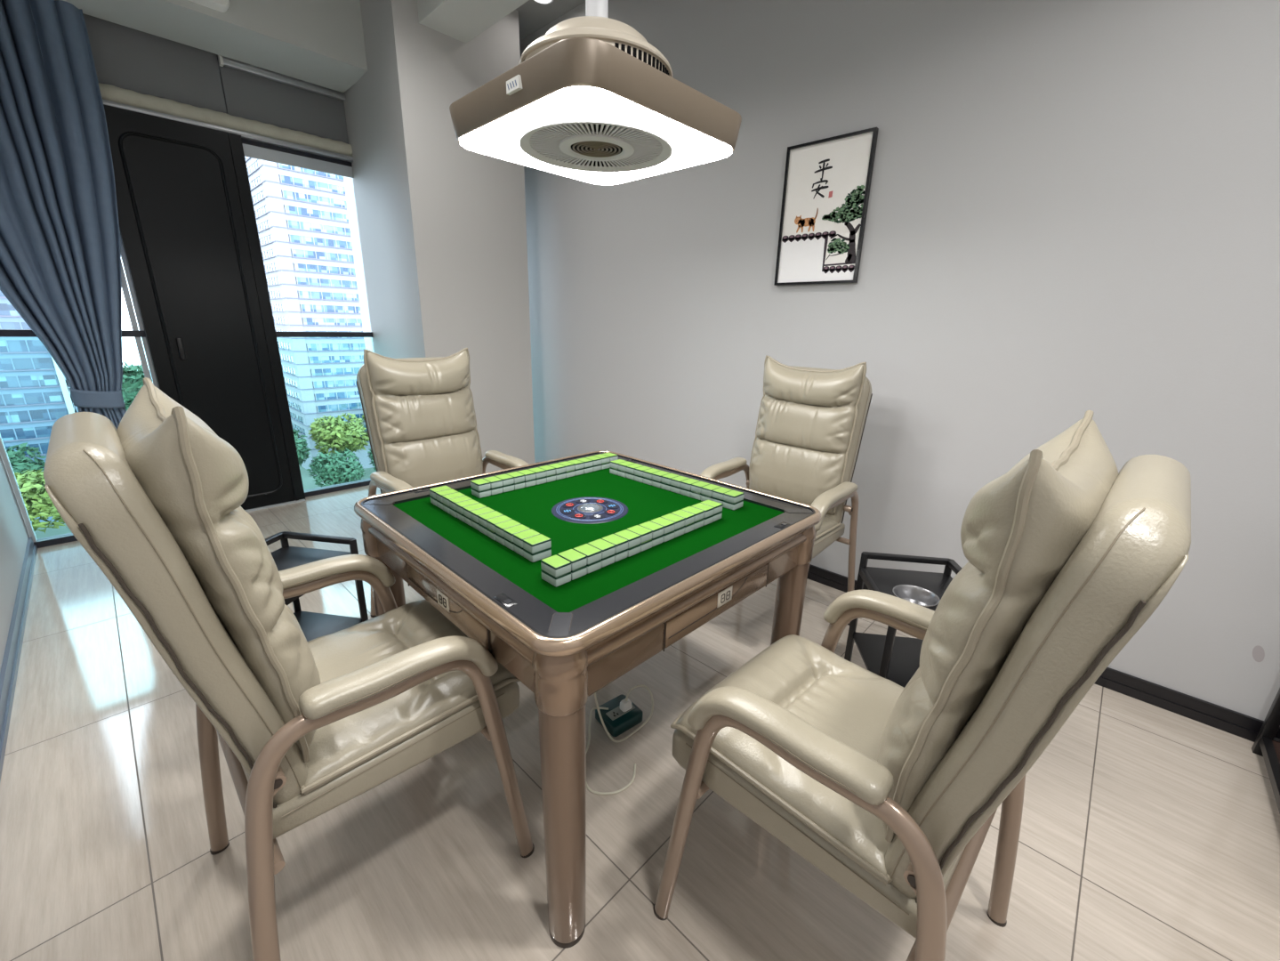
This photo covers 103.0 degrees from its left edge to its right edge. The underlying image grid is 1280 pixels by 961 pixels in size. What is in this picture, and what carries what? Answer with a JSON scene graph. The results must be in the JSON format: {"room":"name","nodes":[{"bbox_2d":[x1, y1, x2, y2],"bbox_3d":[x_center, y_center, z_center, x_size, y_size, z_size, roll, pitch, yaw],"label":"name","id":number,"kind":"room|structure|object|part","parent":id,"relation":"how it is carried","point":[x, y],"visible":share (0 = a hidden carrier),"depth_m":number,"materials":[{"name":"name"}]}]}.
{"room":"games hall","nodes":[
{"label":"games hall","id":0,"kind":"room"},
{"bbox_2d":[0,452,30,671],"bbox_3d":[-1.396,-0.479,0.547,5.680,3.000,0.150,17,23,41],"label":"wall","id":1,"kind":"structure","parent":0,"point":[14,535],"depth_m":2.29,"materials":[{"name":"grey paint"}]},
{"bbox_2d":[0,536,37,781],"bbox_3d":[-1.345,0.914,1.008,5.300,0.070,0.018,17,23,41],"label":"baseboard","id":2,"kind":"structure","parent":1,"relation":"attached to","point":[12,656],"depth_m":1.89,"materials":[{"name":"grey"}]},
{"bbox_2d":[0,236,158,547],"bbox_3d":[-3.043,-0.767,2.672,0.070,2.230,0.650,17,23,41],"label":"window","id":3,"kind":"structure","parent":1,"relation":"in","point":[137,333],"depth_m":2.80,"materials":[{"name":"grey metal"}]},
{"bbox_2d":[342,0,535,472],"bbox_3d":[-1.457,-1.410,3.591,1.205,3.000,0.760,17,23,41],"label":"column","id":4,"kind":"structure","parent":0,"point":[442,223],"depth_m":3.09,"materials":[{"name":"grey paint"}]},
{"bbox_2d":[515,0,585,40],"bbox_3d":[-0.352,-2.256,1.111,5.680,0.120,3.070,17,23,41],"label":"ceiling","id":5,"kind":"structure","parent":0,"point":[533,16],"depth_m":3.04,"materials":[{"name":"grey paint"}]},
{"bbox_2d":[54,0,367,92],"bbox_3d":[-2.358,-2.425,2.388,0.450,0.400,1.855,17,23,41],"label":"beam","id":6,"kind":"structure","parent":5,"relation":"attached to","point":[321,43],"depth_m":2.67,"materials":[{"name":"grey paint"}]},
{"bbox_2d":[0,0,126,428],"bbox_3d":[-2.894,-0.982,2.516,0.689,2.700,0.104,-15,23,-42],"label":"curtain","id":7,"kind":"object","parent":6,"relation":"hanging from","point":[60,251],"visible":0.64,"depth_m":2.46,"materials":[{"name":"blue fabric"}]},
{"bbox_2d":[188,0,229,12],"bbox_3d":[-2.039,-2.324,2.377,0.072,0.164,0.176,17,23,41],"label":"box","id":8,"kind":"object","parent":6,"relation":"attached to","point":[220,5],"visible":1,"depth_m":2.42,"materials":[{"name":"white plastic"}]},
{"bbox_2d":[417,0,528,43],"bbox_3d":[0.502,-2.085,1.308,4.325,0.280,0.265,17,23,41],"label":"beam","id":9,"kind":"structure","parent":5,"relation":"attached to","point":[462,20],"depth_m":2.60,"materials":[{"name":"grey paint"}]},
{"bbox_2d":[533,0,553,4],"bbox_3d":[-0.551,-2.729,2.875,0.128,0.014,0.128,17,23,41],"label":"recessed light","id":10,"kind":"object","parent":5,"relation":"in","point":[543,2],"visible":1,"depth_m":2.92,"materials":[{"name":"white"}]},
{"bbox_2d":[449,0,741,185],"bbox_3d":[-0.096,-1.486,1.110,0.560,1.340,0.563,17,23,42],"label":"pendant lamp","id":11,"kind":"object","parent":5,"relation":"hanging from","point":[590,100],"visible":1,"depth_m":1.14,"materials":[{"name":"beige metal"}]},
{"bbox_3d":[-0.262,-0.824,1.063,0.048,0.022,0.009,17,23,42],"label":"name plate","id":12,"kind":"part","parent":11,"relation":"part of","materials":[{"name":"white plastic"}]},
{"bbox_2d":[458,86,732,185],"bbox_3d":[-0.111,-0.852,1.305,0.530,0.007,0.530,17,23,42],"label":"diffuser","id":13,"kind":"object","parent":11,"relation":"attached to","point":[648,133],"depth_m":1.22,"materials":[{"name":"white plastic"}]},
{"bbox_2d":[0,484,1279,960],"bbox_3d":[-0.400,0.736,1.996,5.600,0.120,3.070,17,23,41],"label":"floor","id":14,"kind":"structure","parent":0,"point":[1148,832],"depth_m":1.27,"materials":[{"name":"tile"}]},
{"bbox_2d":[103,104,305,512],"bbox_3d":[-2.576,-0.877,3.080,0.165,2.225,0.615,17,23,41],"label":"door","id":15,"kind":"structure","parent":14,"relation":"on","point":[189,230],"depth_m":2.96,"materials":[{"name":"black paint"}]},
{"bbox_3d":[-2.647,-0.759,2.937,0.030,0.120,0.023,17,23,41],"label":"handle","id":16,"kind":"part","parent":15,"relation":"part of","materials":[{"name":"black metal"}]},
{"bbox_2d":[43,377,534,960],"bbox_3d":[-0.626,0.367,1.057,0.596,1.128,0.598,17,23,41],"label":"armchair","id":17,"kind":"object","parent":14,"relation":"on","point":[303,728],"visible":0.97,"depth_m":0.79,"materials":[{"name":"beige leather"}]},
{"bbox_3d":[-0.778,0.245,0.849,0.420,0.614,0.146,17,23,41],"label":"panel","id":18,"kind":"part","parent":17,"relation":"part of","materials":[{"name":"beige leather"}]},
{"bbox_3d":[-0.764,0.223,0.857,0.432,0.653,0.185,17,23,41],"label":"backrest","id":19,"kind":"part","parent":17,"relation":"part of","materials":[{"name":"beige leather"}]},
{"bbox_2d":[116,384,320,755],"bbox_3d":[-0.723,0.148,0.877,0.422,0.601,0.184,17,23,41],"label":"cushion","id":20,"kind":"object","parent":17,"relation":"on","point":[206,583],"depth_m":0.71,"materials":[{"name":"beige leather"}]},
{"bbox_3d":[-0.819,0.535,1.308,0.060,0.649,0.549,17,23,41],"label":"arm frame","id":21,"kind":"part","parent":17,"relation":"part of","materials":[{"name":"brown paint"}]},
{"bbox_3d":[-0.432,0.652,0.959,0.060,0.649,0.549,17,23,41],"label":"arm frame","id":22,"kind":"part","parent":17,"relation":"part of","materials":[{"name":"brown paint"}]},
{"bbox_2d":[304,599,515,795],"bbox_3d":[-0.571,0.412,1.134,0.440,0.067,0.425,17,23,41],"label":"seat cushion","id":23,"kind":"object","parent":17,"relation":"on","point":[342,752],"depth_m":1.03,"materials":[{"name":"beige leather"}]},
{"bbox_2d":[241,137,374,497],"bbox_3d":[-2.183,-1.011,3.543,0.070,2.230,0.627,17,23,41],"label":"window","id":24,"kind":"structure","parent":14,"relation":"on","point":[252,148],"depth_m":3.35,"materials":[{"name":"grey metal"}]},
{"bbox_2d":[265,531,368,641],"bbox_3d":[-1.169,0.479,1.710,0.302,0.500,0.357,4,17,8],"label":"side table","id":25,"kind":"object","parent":14,"relation":"on","point":[313,624],"visible":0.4,"depth_m":1.79,"materials":[{"name":"black metal"}]},
{"bbox_3d":[-1.278,0.423,1.886,0.020,0.499,0.020,17,23,41],"label":"leg","id":26,"kind":"part","parent":25,"relation":"part of","materials":[{"name":"black metal"}]},
{"bbox_3d":[-1.168,0.247,1.646,0.287,0.018,0.340,4,17,9],"label":"guard rail","id":27,"kind":"part","parent":25,"relation":"part of","materials":[{"name":"black metal"}]},
{"bbox_2d":[293,610,362,641],"bbox_3d":[-1.170,0.547,1.731,0.277,0.012,0.332,4,17,8],"label":"shelf","id":28,"kind":"object","parent":25,"relation":"attached to","point":[313,624],"depth_m":1.83,"materials":[{"name":"black metal"}]},
{"bbox_3d":[-1.007,0.443,1.845,0.020,0.499,0.020,17,23,41],"label":"leg","id":29,"kind":"part","parent":25,"relation":"part of","materials":[{"name":"black metal"}]},
{"bbox_2d":[356,347,528,617],"bbox_3d":[-0.768,0.044,2.103,0.598,1.128,0.596,15,22,38],"label":"armchair","id":30,"kind":"object","parent":14,"relation":"on","point":[420,415],"visible":0.47,"depth_m":2.03,"materials":[{"name":"beige leather"}]},
{"bbox_3d":[-0.942,0.329,1.973,0.549,0.649,0.060,15,22,38],"label":"arm frame","id":31,"kind":"part","parent":30,"relation":"part of","materials":[{"name":"brown paint"}]},
{"bbox_3d":[-0.919,-0.184,2.175,0.185,0.653,0.432,15,22,38],"label":"backrest","id":32,"kind":"part","parent":30,"relation":"part of","materials":[{"name":"beige leather"}]},
{"bbox_2d":[366,349,482,487],"bbox_3d":[-0.875,-0.235,2.120,0.184,0.601,0.422,15,22,38],"label":"cushion","id":33,"kind":"object","parent":30,"relation":"on","point":[422,429],"depth_m":2.04,"materials":[{"name":"beige leather"}]},
{"bbox_3d":[-0.592,0.220,2.361,0.549,0.649,0.060,15,22,38],"label":"arm frame","id":34,"kind":"part","parent":30,"relation":"part of","materials":[{"name":"brown paint"}]},
{"bbox_2d":[354,450,821,948],"bbox_3d":[-0.151,0.424,1.556,0.972,0.745,0.972,17,23,42],"label":"table","id":35,"kind":"object","parent":14,"relation":"on","point":[566,642],"visible":0.84,"depth_m":1.10,"materials":[{"name":"green fabric"}]},
{"bbox_3d":[-0.740,0.064,1.440,0.080,0.005,0.033,1,17,-1],"label":"corner plate","id":36,"kind":"part","parent":35,"relation":"part of","materials":[{"name":"black metal"}]},
{"bbox_3d":[-0.754,0.478,1.567,0.085,0.578,0.085,17,23,42],"label":"leg","id":37,"kind":"part","parent":35,"relation":"part of","materials":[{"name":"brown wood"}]},
{"bbox_3d":[-0.661,0.031,1.550,0.024,0.003,0.052,17,23,42],"label":"button panel","id":38,"kind":"part","parent":35,"relation":"part of","materials":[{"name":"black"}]},
{"bbox_3d":[-0.448,0.280,1.159,0.398,0.061,0.003,17,23,42],"label":"drawer","id":39,"kind":"part","parent":35,"relation":"part of","materials":[{"name":"brown wood"}]},
{"bbox_2d":[429,485,551,562],"bbox_3d":[-0.402,0.098,1.306,0.522,0.043,0.053,17,23,42],"label":"tiles","id":40,"kind":"object","parent":35,"relation":"on","point":[538,543],"depth_m":1.24,"materials":[{"name":"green plastic"}]},
{"bbox_3d":[-0.252,0.224,0.952,0.052,0.003,0.024,17,23,42],"label":"button panel","id":41,"kind":"part","parent":35,"relation":"part of","materials":[{"name":"black plastic"}]},
{"bbox_2d":[470,452,617,498],"bbox_3d":[-0.298,-0.026,1.721,0.053,0.043,0.562,17,23,42],"label":"tiles","id":42,"kind":"object","parent":35,"relation":"on","point":[479,485],"depth_m":1.66,"materials":[{"name":"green plastic"}]},
{"bbox_3d":[-0.137,0.251,0.877,0.033,0.005,0.080,1,17,-1],"label":"corner plate","id":43,"kind":"part","parent":35,"relation":"part of","materials":[{"name":"black metal"}]},
{"bbox_3d":[-0.148,0.667,1.000,0.085,0.578,0.085,17,23,42],"label":"leg","id":44,"kind":"part","parent":35,"relation":"part of","materials":[{"name":"brown metal"}]},
{"bbox_3d":[-0.142,0.089,1.453,0.896,0.030,0.896,17,23,42],"label":"playing frame","id":45,"kind":"part","parent":35,"relation":"part of","materials":[{"name":"green fabric"}]},
{"bbox_2d":[540,499,722,587],"bbox_3d":[0.011,0.134,1.223,0.053,0.043,0.565,17,23,42],"label":"tiles","id":46,"kind":"object","parent":35,"relation":"on","point":[556,565],"depth_m":1.15,"materials":[{"name":"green plastic"}]},
{"bbox_2d":[609,458,743,509],"bbox_3d":[0.099,0.005,1.651,0.522,0.043,0.054,17,23,41],"label":"tiles","id":47,"kind":"object","parent":35,"relation":"on","point":[733,496],"depth_m":1.60,"materials":[{"name":"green plastic"}]},
{"bbox_3d":[0.193,0.284,1.196,0.003,0.061,0.398,17,23,42],"label":"drawer","id":48,"kind":"part","parent":35,"relation":"part of","materials":[{"name":"brown wood"}]},
{"bbox_3d":[0.377,0.119,1.348,0.024,0.003,0.052,17,23,42],"label":"button panel","id":49,"kind":"part","parent":35,"relation":"part of","materials":[{"name":"black plastic"}]},
{"bbox_3d":[0.449,0.503,1.585,0.085,0.578,0.085,17,23,42],"label":"leg","id":50,"kind":"part","parent":35,"relation":"part of","materials":[{"name":"brown wood"}]},
{"bbox_3d":[0.456,0.089,1.458,0.080,0.005,0.033,1,17,-1],"label":"corner plate","id":51,"kind":"part","parent":35,"relation":"part of","materials":[{"name":"black metal"}]},
{"bbox_2d":[585,706,635,794],"bbox_3d":[-0.117,0.800,1.521,0.160,0.048,0.287,-7,19,-26],"label":"loose cable","id":52,"kind":"object","parent":14,"relation":"on","point":[600,707],"visible":0.8,"depth_m":1.45,"materials":[{"name":"beige plastic"}]},
{"bbox_2d":[595,693,643,736],"bbox_3d":[-0.069,0.762,1.661,0.120,0.041,0.112,-12,22,-38],"label":"power strip","id":53,"kind":"object","parent":14,"relation":"on","point":[616,721],"visible":0.89,"depth_m":1.64,"materials":[{"name":"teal plastic"}]},
{"bbox_3d":[-0.063,0.747,1.652,0.092,0.004,0.038,-12,22,-38],"label":"socket panel","id":54,"kind":"part","parent":53,"relation":"part of","materials":[{"name":"grey plastic"}]},
{"bbox_2d":[593,684,653,742],"bbox_3d":[-0.053,0.516,1.549,0.223,0.581,0.124,-1,17,-9],"label":"cable","id":55,"kind":"object","parent":53,"relation":"attached to","point":[625,704],"visible":0.71,"depth_m":1.64,"materials":[{"name":"white plastic"}]},
{"bbox_2d":[700,354,872,625],"bbox_3d":[0.563,0.079,2.099,0.596,1.128,0.598,17,23,42],"label":"armchair","id":56,"kind":"object","parent":14,"relation":"on","point":[811,421],"visible":0.7,"depth_m":2.05,"materials":[{"name":"beige leather"}]},
{"bbox_3d":[0.360,0.251,2.340,0.060,0.649,0.549,17,23,42],"label":"arm frame","id":57,"kind":"part","parent":56,"relation":"part of","materials":[{"name":"beige leather"}]},
{"bbox_2d":[749,357,863,515],"bbox_3d":[0.674,-0.198,2.127,0.422,0.601,0.184,17,23,42],"label":"cushion","id":58,"kind":"object","parent":56,"relation":"on","point":[809,430],"depth_m":2.05,"materials":[{"name":"beige leather"}]},
{"bbox_2d":[814,516,839,540],"bbox_3d":[0.504,0.156,2.061,0.440,0.067,0.425,17,23,42],"label":"seat cushion","id":59,"kind":"object","parent":56,"relation":"on","point":[830,527],"depth_m":2.01,"materials":[{"name":"beige leather"}]},
{"bbox_3d":[0.712,-0.145,2.185,0.432,0.653,0.185,17,23,42],"label":"backrest","id":60,"kind":"part","parent":56,"relation":"part of","materials":[{"name":"beige leather"}]},
{"bbox_3d":[0.742,0.368,1.986,0.060,0.649,0.549,17,23,42],"label":"arm frame","id":61,"kind":"part","parent":56,"relation":"part of","materials":[{"name":"brown paint"}]},
{"bbox_2d":[844,551,962,687],"bbox_3d":[0.889,0.545,1.665,0.302,0.500,0.356,4,17,7],"label":"side table","id":62,"kind":"object","parent":14,"relation":"on","point":[895,658],"visible":0.37,"depth_m":1.73,"materials":[{"name":"black metal"}]},
{"bbox_3d":[0.775,0.490,1.840,0.020,0.499,0.020,17,23,41],"label":"leg","id":63,"kind":"part","parent":62,"relation":"part of","materials":[{"name":"black metal"}]},
{"bbox_2d":[852,632,923,687],"bbox_3d":[0.887,0.613,1.686,0.278,0.012,0.332,4,17,7],"label":"shelf","id":64,"kind":"object","parent":62,"relation":"attached to","point":[905,660],"depth_m":1.73,"materials":[{"name":"black metal"}]},
{"bbox_3d":[0.728,0.610,1.535,0.020,0.444,0.020,17,23,41],"label":"leg","id":65,"kind":"part","parent":62,"relation":"part of","materials":[{"name":"black metal"}]},
{"bbox_3d":[0.901,0.314,1.599,0.287,0.018,0.341,4,17,7],"label":"guard rail","id":66,"kind":"part","parent":62,"relation":"part of","materials":[{"name":"black metal"}]},
{"bbox_2d":[892,584,940,610],"bbox_3d":[0.817,0.361,1.517,0.125,0.046,0.125,17,23,41],"label":"steel bowl","id":67,"kind":"object","parent":62,"relation":"on","point":[923,597],"visible":0.52,"depth_m":1.55,"materials":[{"name":"silver metal"}]},
{"bbox_3d":[1.048,0.508,1.804,0.020,0.499,0.020,17,23,41],"label":"leg","id":68,"kind":"part","parent":62,"relation":"part of","materials":[{"name":"black metal"}]},
{"bbox_2d":[653,410,1191,960],"bbox_3d":[0.425,0.428,0.943,0.596,1.128,0.598,-14,23,-42],"label":"armchair","id":69,"kind":"object","parent":14,"relation":"on","point":[893,792],"visible":1,"depth_m":0.66,"materials":[{"name":"beige leather"}]},
{"bbox_2d":[675,634,904,885],"bbox_3d":[0.366,0.471,1.018,0.440,0.067,0.425,-14,23,-42],"label":"seat cushion","id":70,"kind":"object","parent":69,"relation":"on","point":[849,702],"depth_m":0.94,"materials":[{"name":"beige leather"}]},
{"bbox_3d":[0.220,0.705,0.841,0.060,0.649,0.549,-14,23,-42],"label":"arm frame","id":71,"kind":"part","parent":69,"relation":"part of","materials":[{"name":"brown paint"}]},
{"bbox_3d":[0.605,0.606,1.197,0.060,0.649,0.549,-14,23,-42],"label":"arm frame","id":72,"kind":"part","parent":69,"relation":"part of","materials":[{"name":"brown paint"}]},
{"bbox_2d":[877,418,1118,842],"bbox_3d":[0.535,0.215,0.765,0.422,0.601,0.184,-14,23,-42],"label":"cushion","id":73,"kind":"object","parent":69,"relation":"on","point":[1004,647],"depth_m":0.59,"materials":[{"name":"beige leather"}]},
{"bbox_3d":[0.573,0.291,0.745,0.432,0.653,0.185,-14,23,-42],"label":"backrest","id":74,"kind":"part","parent":69,"relation":"part of","materials":[{"name":"beige leather"}]},
{"bbox_3d":[0.586,0.314,0.737,0.420,0.614,0.146,-14,23,-42],"label":"panel","id":75,"kind":"part","parent":69,"relation":"part of","materials":[{"name":"beige leather"}]},
{"bbox_2d":[1251,687,1279,813],"bbox_3d":[1.834,0.572,1.143,0.346,0.800,0.696,17,23,41],"label":"shelf unit","id":76,"kind":"object","parent":14,"relation":"on","point":[1265,744],"visible":1,"depth_m":1.54,"materials":[{"name":"black metal"}]},
{"bbox_3d":[1.948,0.472,1.481,0.026,0.800,0.026,17,23,41],"label":"leg","id":77,"kind":"part","parent":76,"relation":"part of","materials":[{"name":"black metal"}]},
{"bbox_3d":[1.825,0.902,1.244,0.340,0.024,0.690,17,23,41],"label":"shelf rail","id":78,"kind":"part","parent":76,"relation":"part of","materials":[{"name":"black metal"}]},
{"bbox_2d":[519,0,1279,720],"bbox_3d":[0.615,-1.050,2.586,5.680,3.000,0.150,17,23,41],"label":"wall","id":79,"kind":"structure","parent":0,"point":[1074,208],"depth_m":1.90,"materials":[{"name":"grey paint"}]},
{"bbox_2d":[83,13,348,144],"bbox_3d":[-2.297,-2.422,2.984,0.100,0.750,2.770,17,23,41],"label":"wall","id":80,"kind":"structure","parent":79,"relation":"attached to","point":[124,57],"depth_m":2.82,"materials":[{"name":"grey paint"}]},
{"bbox_2d":[98,82,353,162],"bbox_3d":[-2.378,-2.038,2.905,0.065,0.107,1.378,17,23,41],"label":"roller blind","id":81,"kind":"object","parent":80,"relation":"attached to","point":[111,95],"visible":0.76,"depth_m":2.90,"materials":[{"name":"beige fabric"}]},
{"bbox_2d":[217,55,346,101],"bbox_3d":[-2.125,-2.401,3.058,0.063,0.053,0.638,17,23,41],"label":"rail","id":82,"kind":"object","parent":80,"relation":"attached to","point":[225,61],"visible":1,"depth_m":3.02,"materials":[{"name":"silver metal"}]},
{"bbox_2d":[773,126,878,285],"bbox_3d":[0.800,-1.172,2.242,0.388,0.578,0.024,17,23,41],"label":"framed picture","id":83,"kind":"object","parent":79,"relation":"attached to","point":[827,181],"visible":1,"depth_m":2.23,"materials":[{"name":"black"}]},
{"bbox_2d":[807,563,1279,741],"bbox_3d":[0.540,0.370,2.938,5.330,0.075,0.016,17,23,41],"label":"baseboard","id":84,"kind":"structure","parent":79,"relation":"attached to","point":[1229,720],"depth_m":1.76,"materials":[{"name":"black"}]},
{"bbox_2d":[1252,644,1264,661],"bbox_3d":[1.951,0.547,1.607,0.028,0.056,0.001,17,23,41],"label":"scuff","id":85,"kind":"object","parent":79,"relation":"attached to","point":[1258,651],"visible":1,"depth_m":1.61,"materials":[{"name":"grey paint"}]},
{"label":"outside","id":86,"kind":"structure","parent":0,"visible":0},
{"bbox_2d":[34,464,376,539],"bbox_3d":[-122.541,0.617,136.708,306.000,0.500,300.000,17,23,41],"label":"ground","id":87,"kind":"structure","parent":86,"point":[307,479],"depth_m":135.59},
{"bbox_2d":[5,442,46,475],"bbox_3d":[-118.181,3.162,95.124,13.397,19.754,12.284,17,23,41],"label":"tree","id":88,"kind":"object","parent":87,"relation":"on","point":[19,462],"visible":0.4,"depth_m":95.14,"materials":[{"name":"green plant"}]},
{"bbox_2d":[0,289,77,523],"bbox_3d":[-146.041,-41.849,91.418,33.150,106.000,65.500,17,23,41],"label":"office tower","id":89,"kind":"structure","parent":87,"relation":"on","point":[35,392],"depth_m":101.82,"materials":[{"name":"blue glass"}]},
{"bbox_2d":[14,467,64,533],"bbox_3d":[-96.803,6.565,86.240,14.063,19.477,13.433,17,23,41],"label":"tree","id":90,"kind":"object","parent":87,"relation":"on","point":[37,502],"visible":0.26,"depth_m":81.34,"materials":[{"name":"green plant"}]},
{"bbox_2d":[121,360,152,410],"bbox_3d":[-96.631,-6.885,103.277,17.735,35.246,16.987,17,23,41],"label":"tree","id":91,"kind":"object","parent":87,"relation":"on","point":[132,375],"visible":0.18,"depth_m":94.70,"materials":[{"name":"green plant"}]},
{"bbox_2d":[293,427,312,466],"bbox_3d":[-83.319,-2.958,119.659,12.525,18.838,11.809,17,23,41],"label":"tree","id":92,"kind":"object","parent":87,"relation":"on","point":[301,444],"visible":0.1,"depth_m":118.15,"materials":[{"name":"green plant"}]},
{"bbox_2d":[244,156,374,475],"bbox_3d":[-94.568,-70.868,166.799,66.500,120.000,56.000,17,23,41],"label":"office tower","id":93,"kind":"structure","parent":87,"relation":"on","point":[301,216],"depth_m":134.40,"materials":[{"name":"grey glass"}]},
{"bbox_2d":[306,448,365,486],"bbox_3d":[-69.377,0.106,117.329,12.126,15.027,11.050,17,23,41],"label":"tree","id":94,"kind":"object","parent":87,"relation":"on","point":[334,468],"visible":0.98,"depth_m":114.15,"materials":[{"name":"green plant"}]},
{"bbox_2d":[308,412,369,455],"bbox_3d":[-77.077,-7.500,132.584,14.839,20.280,14.011,17,23,41],"label":"tree","id":95,"kind":"object","parent":87,"relation":"on","point":[335,433],"visible":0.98,"depth_m":127.84,"materials":[{"name":"green plant"}]},
{"bbox_2d":[367,448,376,470],"bbox_3d":[-62.272,-3.169,128.862,11.990,14.905,11.166,17,23,41],"label":"tree","id":96,"kind":"object","parent":87,"relation":"on","point":[369,453],"visible":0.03,"depth_m":125.71,"materials":[{"name":"green plant"}]}
]}

